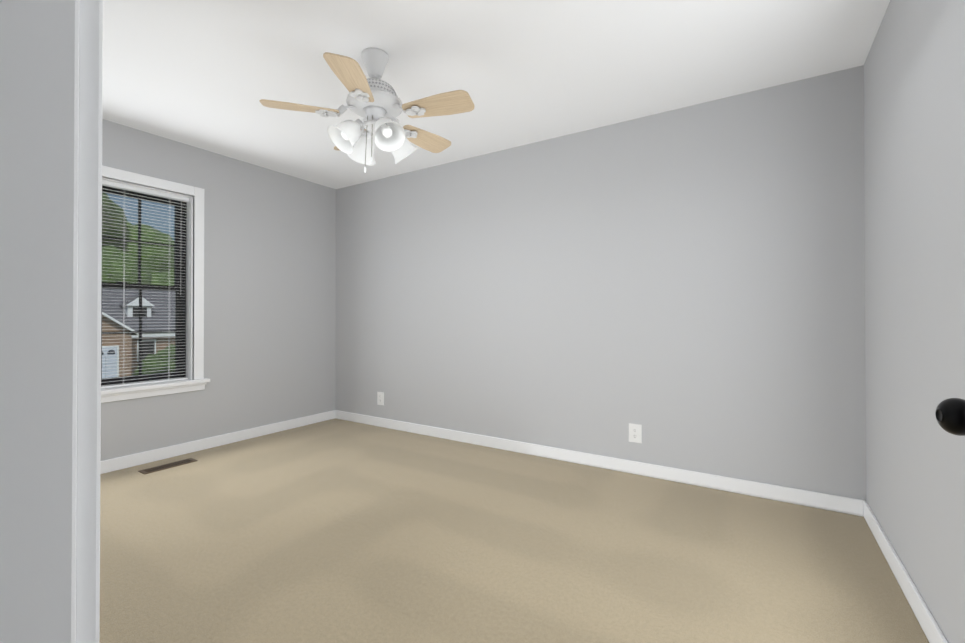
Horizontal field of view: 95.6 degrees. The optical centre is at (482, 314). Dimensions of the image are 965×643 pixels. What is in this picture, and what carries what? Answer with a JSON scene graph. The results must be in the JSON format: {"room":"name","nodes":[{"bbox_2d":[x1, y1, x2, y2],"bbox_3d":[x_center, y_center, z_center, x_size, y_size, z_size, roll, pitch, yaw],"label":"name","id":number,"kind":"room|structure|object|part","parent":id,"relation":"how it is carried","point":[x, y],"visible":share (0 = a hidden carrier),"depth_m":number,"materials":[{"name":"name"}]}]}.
{"room":"empty bedroom","nodes":[
{"label":"empty bedroom","id":0,"kind":"room"},
{"bbox_2d":[100,119,335,460],"bbox_3d":[-2.466,-0.125,3.375,0.140,2.440,3.140,0,0,32],"label":"wall","id":1,"kind":"structure","parent":0,"point":[269,296],"depth_m":3.85,"materials":[{"name":"grey paint"}]},
{"bbox_2d":[101,165,209,402],"bbox_3d":[-2.578,-0.207,3.148,0.185,1.628,1.085,0,0,32],"label":"window","id":2,"kind":"structure","parent":1,"relation":"in","point":[195,298],"depth_m":3.45,"materials":[{"name":"white"}]},
{"bbox_3d":[-2.635,-0.207,3.184,0.050,1.453,0.841,0,0,32],"label":"window sash","id":3,"kind":"part","parent":2,"relation":"part of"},
{"bbox_2d":[101,180,188,388],"bbox_3d":[-2.577,-0.210,3.147,0.046,1.449,0.833,0,0,32],"label":"window blinds","id":4,"kind":"object","parent":2,"relation":"attached to","point":[141,190],"visible":0.54,"depth_m":3.24,"materials":[{"name":"white plastic"}]},
{"bbox_2d":[100,410,335,473],"bbox_3d":[-2.363,1.051,3.385,0.017,0.088,2.940,0,0,32],"label":"baseboard","id":5,"kind":"structure","parent":1,"relation":"attached to","point":[123,462],"depth_m":3.55,"materials":[{"name":"white wood"}]},
{"bbox_2d":[102,0,889,188],"bbox_3d":[-0.891,-1.415,1.722,4.580,0.120,4.540,0,0,32],"label":"ceiling","id":6,"kind":"structure","parent":0,"point":[207,75],"depth_m":2.35,"materials":[{"name":"white paint"}]},
{"bbox_2d":[259,48,474,172],"bbox_3d":[-0.536,-1.038,2.299,1.047,0.628,1.028,0,0,32],"label":"fan","id":7,"kind":"object","parent":6,"relation":"hanging from","point":[375,103],"visible":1,"depth_m":2.20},
{"bbox_3d":[-0.905,-1.030,2.181,0.362,0.007,0.148,0,13,-16],"label":"blade","id":8,"kind":"part","parent":7,"relation":"part of","materials":[{"name":"brown wood"}]},
{"label":"blade","id":9,"kind":"part","parent":7,"relation":"part of","materials":[{"name":"beige wood"}]},
{"bbox_3d":[-0.341,-1.028,2.566,0.148,0.007,0.362,-17,-10,36],"label":"blade","id":10,"kind":"part","parent":7,"relation":"part of","materials":[{"name":"brown wood"}]},
{"bbox_3d":[-0.223,-1.030,2.161,0.362,0.007,0.148,0,-13,20],"label":"blade","id":11,"kind":"part","parent":7,"relation":"part of","materials":[{"name":"brown wood"}]},
{"bbox_2d":[99,418,928,642],"bbox_3d":[-0.891,1.135,1.705,4.580,0.100,4.540,0,0,32],"label":"floor","id":12,"kind":"structure","parent":0,"point":[335,530],"depth_m":1.98,"materials":[{"name":"carpet"}]},
{"bbox_2d":[138,458,197,473],"bbox_3d":[-2.263,1.090,3.156,0.105,0.008,0.335,0,0,32],"label":"air vent register","id":13,"kind":"object","parent":12,"relation":"on","point":[166,466],"visible":1,"depth_m":3.13,"materials":[{"name":"brown metal"}]},
{"bbox_2d":[335,65,865,500],"bbox_3d":[0.287,-0.123,3.571,4.580,2.440,0.140,0,0,32],"label":"wall","id":14,"kind":"structure","parent":0,"point":[684,287],"depth_m":2.98,"materials":[{"name":"grey paint"}]},
{"bbox_2d":[377,392,383,404],"bbox_3d":[-1.001,0.826,4.294,0.086,0.126,0.009,0,0,32],"label":"electrical outlet","id":15,"kind":"object","parent":14,"relation":"attached to","point":[380,398],"visible":1,"depth_m":4.29,"materials":[{"name":"white plastic"}]},
{"bbox_2d":[336,410,859,515],"bbox_3d":[0.246,1.052,3.499,4.300,0.088,0.013,0,0,32],"label":"baseboard","id":16,"kind":"structure","parent":14,"relation":"attached to","point":[824,501],"depth_m":2.97,"materials":[{"name":"white wood"}]},
{"bbox_2d":[629,423,641,442],"bbox_3d":[1.046,0.814,2.996,0.086,0.126,0.009,0,0,32],"label":"electrical outlet","id":17,"kind":"object","parent":14,"relation":"attached to","point":[635,433],"visible":1,"depth_m":2.99,"materials":[{"name":"white plastic"}]},
{"bbox_2d":[864,0,964,642],"bbox_3d":[0.946,-0.143,0.466,0.140,2.440,4.400,0,0,32],"label":"wall","id":18,"kind":"structure","parent":0,"point":[914,135],"depth_m":1.57,"materials":[{"name":"grey paint"}]},
{"bbox_2d":[860,500,947,642],"bbox_3d":[1.247,1.037,1.078,0.017,0.088,2.970,0,0,32],"label":"baseboard","id":19,"kind":"structure","parent":18,"relation":"attached to","point":[914,598],"depth_m":1.68,"materials":[{"name":"white wood"}]},
{"bbox_3d":[-1.395,-0.140,0.920,4.300,2.440,0.140,0,0,32],"label":"wall","id":20,"kind":"structure","parent":0,"visible":0},
{"bbox_2d":[0,0,102,642],"bbox_3d":[0.026,0.011,0.027,0.925,2.125,0.156,0,0,32],"label":"door frame","id":21,"kind":"structure","parent":20,"relation":"attached to","point":[51,75],"depth_m":0.27,"materials":[{"name":"white wood"}]},
{"bbox_3d":[0.568,0.047,0.248,0.035,2.033,0.810,0,0,23],"label":"door","id":22,"kind":"structure","parent":20,"relation":"in","visible":0},
{"bbox_2d":[935,398,964,435],"bbox_3d":[0.715,0.140,0.586,0.161,0.059,0.092,0,0,32],"label":"door knob","id":23,"kind":"object","parent":22,"relation":"attached to","point":[950,414],"depth_m":0.59,"materials":[{"name":"black metal"}]},
{"label":"outside","id":24,"kind":"structure","parent":0,"visible":0},
{"bbox_3d":[-54.681,4.610,52.520,139.000,0.200,150.000,0,0,32],"label":"ground","id":25,"kind":"structure","parent":24,"visible":0},
{"bbox_2d":[102,193,126,247],"bbox_3d":[-38.555,-4.365,37.397,15.115,17.925,15.531,0,0,32],"label":"tree","id":26,"kind":"object","parent":25,"relation":"on","point":[108,220],"depth_m":38.14,"materials":[{"name":"green plant"}]},
{"bbox_2d":[101,224,173,285],"bbox_3d":[-34.499,-2.426,39.543,13.087,14.293,14.618,0,0,32],"label":"tree","id":27,"kind":"object","parent":25,"relation":"on","point":[162,266],"depth_m":40.16,"materials":[{"name":"green plant"}]},
{"bbox_2d":[102,288,175,376],"bbox_3d":[-27.313,1.105,35.977,11.812,6.596,20.371,0,0,32],"label":"house","id":28,"kind":"structure","parent":25,"relation":"on","point":[159,322],"depth_m":33.06,"materials":[{"name":"grey"}]},
{"bbox_2d":[102,345,118,377],"bbox_3d":[-26.073,3.215,27.522,0.104,2.270,5.140,0,0,32],"label":"garage door","id":29,"kind":"structure","parent":28,"relation":"attached to","point":[114,363],"depth_m":29.27,"materials":[{"name":"grey"}]},
{"bbox_2d":[134,344,174,374],"bbox_3d":[-22.381,3.417,31.250,2.441,2.614,3.725,0,0,32],"label":"shrub","id":30,"kind":"object","parent":25,"relation":"on","point":[158,363],"depth_m":30.16,"materials":[{"name":"green plant"}]},
{"bbox_2d":[161,270,173,277],"bbox_3d":[-35.003,-1.457,45.206,14.199,12.172,12.984,0,0,32],"label":"tree","id":31,"kind":"object","parent":25,"relation":"on","point":[167,272],"depth_m":42.79,"materials":[{"name":"green plant"}]}
]}

